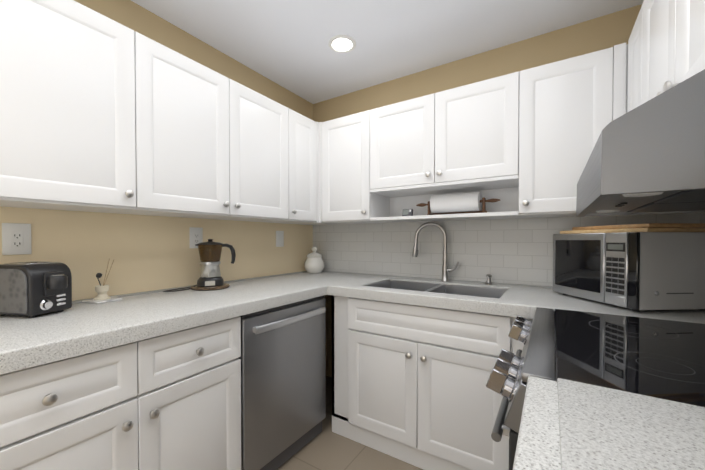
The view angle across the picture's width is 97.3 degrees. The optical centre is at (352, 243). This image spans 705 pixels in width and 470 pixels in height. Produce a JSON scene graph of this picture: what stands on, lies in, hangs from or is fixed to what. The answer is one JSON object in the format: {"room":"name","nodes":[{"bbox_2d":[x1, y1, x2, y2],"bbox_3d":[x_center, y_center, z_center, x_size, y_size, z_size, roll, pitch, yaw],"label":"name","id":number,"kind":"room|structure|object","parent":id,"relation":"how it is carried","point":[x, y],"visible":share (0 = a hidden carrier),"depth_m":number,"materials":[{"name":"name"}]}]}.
{"room":"kitchen","nodes":[
{"label":"kitchen","id":0,"kind":"room"},
{"bbox_2d":[0,0,312,300],"bbox_3d":[-1.390,-0.024,1.238,0.100,2.390,3.700,0,1,33],"label":"wall","id":1,"kind":"structure","parent":0,"point":[147,253],"depth_m":1.66,"materials":[{"name":"beige paint"}]},
{"bbox_2d":[2,223,30,254],"bbox_3d":[-1.330,-0.019,1.229,0.008,0.124,0.080,0,1,33],"label":"electrical outlet plate","id":2,"kind":"object","parent":1,"relation":"attached to","point":[16,238],"visible":1,"depth_m":1.23,"materials":[{"name":"white plastic"}]},
{"bbox_2d":[0,0,143,213],"bbox_3d":[-1.175,-0.515,1.170,0.323,0.746,0.500,0,1,33],"label":"upper cabinet","id":3,"kind":"object","parent":1,"relation":"attached to","point":[100,113],"depth_m":1.12,"materials":[{"name":"white wood"}]},
{"bbox_2d":[189,227,202,247],"bbox_3d":[-0.932,-0.035,1.849,0.008,0.124,0.080,0,1,33],"label":"electrical outlet plate","id":4,"kind":"object","parent":1,"relation":"attached to","point":[195,235],"visible":0.88,"depth_m":1.84,"materials":[{"name":"white plastic"}]},
{"bbox_2d":[132,34,291,223],"bbox_3d":[-0.798,-0.523,1.758,0.323,0.746,0.896,0,1,33],"label":"upper cabinet","id":5,"kind":"object","parent":1,"relation":"attached to","point":[213,146],"depth_m":1.57,"materials":[{"name":"white wood"}]},
{"bbox_2d":[276,231,283,246],"bbox_3d":[-0.567,-0.038,2.420,0.008,0.124,0.080,0,1,33],"label":"electrical outlet plate","id":6,"kind":"object","parent":1,"relation":"attached to","point":[279,238],"visible":1,"depth_m":2.42,"materials":[{"name":"white plastic"}]},
{"bbox_2d":[292,110,319,223],"bbox_3d":[-0.473,-0.530,2.267,0.323,0.746,0.312,0,1,33],"label":"upper cabinet","id":7,"kind":"object","parent":1,"relation":"attached to","point":[305,131],"depth_m":2.19,"materials":[{"name":"white wood"}]},
{"bbox_2d":[277,376,422,469],"bbox_3d":[-0.341,1.230,0.583,2.390,0.100,3.700,0,1,33],"label":"floor","id":8,"kind":"structure","parent":0,"point":[326,448],"depth_m":1.70,"materials":[{"name":"tile"}]},
{"bbox_2d":[0,316,240,469],"bbox_3d":[-0.989,0.745,1.194,0.628,0.854,0.853,0,1,33],"label":"base cabinet","id":9,"kind":"object","parent":8,"relation":"on","point":[170,401],"visible":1,"depth_m":1.01,"materials":[{"name":"white wood"}]},
{"bbox_2d":[0,271,371,374],"bbox_3d":[-0.777,0.282,1.501,0.648,0.061,2.598,0,1,33],"label":"countertop","id":10,"kind":"structure","parent":9,"relation":"on","point":[78,327],"depth_m":1.15,"materials":[{"name":"grey stone"}]},
{"bbox_2d":[0,262,71,317],"bbox_3d":[-1.253,0.167,1.061,0.255,0.192,0.428,0,1,33],"label":"toaster","id":11,"kind":"object","parent":10,"relation":"on","point":[31,289],"visible":1,"depth_m":1.10,"materials":[{"name":"black plastic"}]},
{"bbox_2d":[82,258,121,303],"bbox_3d":[-1.128,0.164,1.399,0.104,0.190,0.104,0,1,21],"label":"reed diffuser","id":12,"kind":"object","parent":10,"relation":"on","point":[102,296],"visible":1,"depth_m":1.39,"materials":[{"name":"ceramic"}]},
{"bbox_2d":[163,239,235,291],"bbox_3d":[-0.837,0.114,1.735,0.208,0.282,0.353,0,1,33],"label":"moka pot","id":13,"kind":"object","parent":10,"relation":"on","point":[210,278],"visible":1,"depth_m":1.73,"materials":[{"name":"metal"}]},
{"bbox_2d":[304,246,324,272],"bbox_3d":[-0.318,0.133,2.590,0.168,0.220,0.168,0,1,33],"label":"ceramic jar","id":14,"kind":"object","parent":10,"relation":"on","point":[314,262],"visible":1,"depth_m":2.53,"materials":[{"name":"white ceramic"}]},
{"bbox_2d":[239,295,325,469],"bbox_3d":[-0.550,0.733,1.776,0.626,0.839,0.594,0,1,33],"label":"dishwasher","id":15,"kind":"object","parent":8,"relation":"on","point":[283,381],"visible":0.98,"depth_m":1.57,"materials":[{"name":"grey metal"}]},
{"bbox_2d":[332,295,532,469],"bbox_3d":[0.473,0.736,1.858,1.070,0.854,0.658,0,1,33],"label":"base cabinet","id":16,"kind":"object","parent":8,"relation":"on","point":[409,382],"visible":0.9,"depth_m":1.59,"materials":[{"name":"white wood"}]},
{"bbox_2d":[328,274,704,323],"bbox_3d":[0.758,0.280,1.676,1.726,0.061,0.648,0,1,33],"label":"countertop","id":17,"kind":"structure","parent":16,"relation":"on","point":[522,300],"depth_m":1.49,"materials":[{"name":"grey stone"}]},
{"bbox_2d":[412,222,458,281],"bbox_3d":[0.556,0.052,2.075,0.302,0.396,0.108,0,1,33],"label":"faucet","id":18,"kind":"object","parent":17,"relation":"on","point":[445,271],"visible":1,"depth_m":2.06,"materials":[{"name":"silver metal"}]},
{"bbox_2d":[368,280,507,297],"bbox_3d":[0.482,0.364,1.849,0.762,0.198,0.402,0,1,33],"label":"sink","id":19,"kind":"object","parent":17,"relation":"in","point":[458,289],"visible":0.1,"depth_m":1.97,"materials":[{"name":"silver metal"}]},
{"bbox_2d":[485,274,492,284],"bbox_3d":[0.839,0.220,1.913,0.048,0.063,0.068,0,1,33],"label":"soap dispenser","id":20,"kind":"object","parent":17,"relation":"on","point":[488,281],"visible":1,"depth_m":1.91,"materials":[{"name":"silver metal"}]},
{"bbox_2d":[553,232,704,311],"bbox_3d":[1.224,0.106,1.386,0.362,0.305,0.446,0,1,-4],"label":"microwave","id":21,"kind":"object","parent":17,"relation":"on","point":[636,271],"visible":1,"depth_m":1.18,"materials":[{"name":"grey paint"}]},
{"bbox_2d":[560,223,704,233],"bbox_3d":[1.224,-0.063,1.383,0.275,0.033,0.445,0,1,-7],"label":"cutting boards","id":22,"kind":"object","parent":21,"relation":"on","point":[672,227],"visible":0.96,"depth_m":1.20,"materials":[{"name":"brown wood"}]},
{"bbox_2d":[486,307,704,469],"bbox_3d":[0.797,0.712,0.821,0.728,0.889,0.752,0,1,33],"label":"range","id":23,"kind":"object","parent":8,"relation":"on","point":[660,358],"visible":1,"depth_m":0.75,"materials":[{"name":"silver metal"}]},
{"bbox_2d":[131,0,643,103],"bbox_3d":[-0.341,-1.260,0.550,2.590,0.100,3.900,0,1,33],"label":"ceiling","id":24,"kind":"structure","parent":0,"point":[284,44],"depth_m":1.78,"materials":[{"name":"white paint"}]},
{"bbox_2d":[328,35,355,52],"bbox_3d":[-0.063,-1.222,1.904,0.170,0.010,0.170,0,1,33],"label":"recessed light","id":25,"kind":"object","parent":24,"relation":"in","point":[342,43],"visible":1,"depth_m":1.90,"materials":[{"name":"white plastic"}]},
{"bbox_2d":[313,4,641,376],"bbox_3d":[0.683,-0.036,2.166,2.590,2.390,0.100,0,1,33],"label":"wall","id":26,"kind":"structure","parent":0,"point":[599,33],"depth_m":1.98,"materials":[{"name":"beige paint"}]},
{"bbox_2d":[300,223,337,224],"bbox_3d":[-0.307,-0.533,2.526,0.323,0.746,0.347,0,1,33],"label":"upper cabinet","id":27,"kind":"object","parent":26,"relation":"attached to","point":[320,223],"depth_m":2.62,"materials":[{"name":"white wood"}]},
{"bbox_2d":[319,110,394,223],"bbox_3d":[0.010,-0.531,2.336,0.453,0.746,0.323,0,1,33],"label":"upper cabinet","id":28,"kind":"object","parent":26,"relation":"attached to","point":[345,197],"depth_m":2.19,"materials":[{"name":"white wood"}]},
{"bbox_2d":[371,70,522,198],"bbox_3d":[0.574,-0.621,1.975,0.884,0.556,0.323,0,1,33],"label":"upper cabinet","id":29,"kind":"object","parent":26,"relation":"attached to","point":[520,144],"depth_m":1.80,"materials":[{"name":"white wood"}]},
{"bbox_2d":[402,209,412,215],"bbox_3d":[0.368,-0.202,2.060,0.072,0.055,0.034,1,1,41],"label":"desk clock","id":30,"kind":"object","parent":29,"relation":"in","point":[407,212],"visible":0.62,"depth_m":2.04,"materials":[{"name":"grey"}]},
{"bbox_2d":[416,192,499,214],"bbox_3d":[0.648,-0.244,1.951,0.520,0.140,0.117,0,1,33],"label":"paper towel holder","id":31,"kind":"object","parent":29,"relation":"in","point":[464,203],"visible":0.83,"depth_m":1.91,"materials":[{"name":"white paper"}]},
{"bbox_2d":[313,213,699,285],"bbox_3d":[0.654,0.047,2.123,2.389,0.445,0.006,0,1,33],"label":"tile backsplash","id":32,"kind":"structure","parent":26,"relation":"attached to","point":[515,251],"depth_m":2.06,"materials":[{"name":"tile"}]},
{"bbox_2d":[515,43,627,218],"bbox_3d":[1.131,-0.521,1.619,0.439,0.746,0.323,0,1,33],"label":"upper cabinet","id":33,"kind":"object","parent":26,"relation":"attached to","point":[568,103],"depth_m":1.50,"materials":[{"name":"white wood"}]},
{"bbox_2d":[513,376,560,469],"bbox_3d":[0.310,0.305,-0.033,0.638,0.055,1.186,0,1,33],"label":"countertop","id":34,"kind":"structure","parent":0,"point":[538,442],"depth_m":0.45,"materials":[{"name":"grey stone"}]},
{"bbox_2d":[557,378,704,469],"bbox_3d":[0.353,0.270,0.014,0.560,0.013,1.032,0,1,33],"label":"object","id":35,"kind":"structure","parent":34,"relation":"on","point":[602,428],"depth_m":0.43,"materials":[{"name":"stone"}]},
{"bbox_3d":[0.707,-0.006,-0.105,0.100,2.390,3.700,0,1,33],"label":"wall","id":36,"kind":"structure","parent":0,"visible":0},
{"bbox_2d":[627,14,638,111],"bbox_3d":[1.280,-0.516,1.180,0.323,0.746,0.292,0,1,33],"label":"upper cabinet","id":37,"kind":"object","parent":36,"relation":"attached to","point":[633,42],"depth_m":1.27,"materials":[{"name":"white wood"}]},
{"bbox_2d":[576,69,704,216],"bbox_3d":[0.921,-0.225,0.801,0.514,0.245,0.734,0,1,33],"label":"range hood","id":38,"kind":"object","parent":36,"relation":"attached to","point":[647,158],"visible":1,"depth_m":0.60,"materials":[{"name":"silver metal"}]},
{"bbox_2d":[635,0,704,107],"bbox_3d":[1.001,-0.618,0.744,0.323,0.530,0.741,0,1,33],"label":"upper cabinet","id":39,"kind":"object","parent":36,"relation":"attached to","point":[666,46],"depth_m":0.88,"materials":[{"name":"white wood"}]},
{"bbox_2d":[700,213,704,222],"bbox_3d":[1.272,-0.079,0.876,0.006,0.730,1.423,0,1,33],"label":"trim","id":40,"kind":"structure","parent":36,"relation":"attached to","point":[702,217],"depth_m":1.45,"materials":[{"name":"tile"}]}
]}

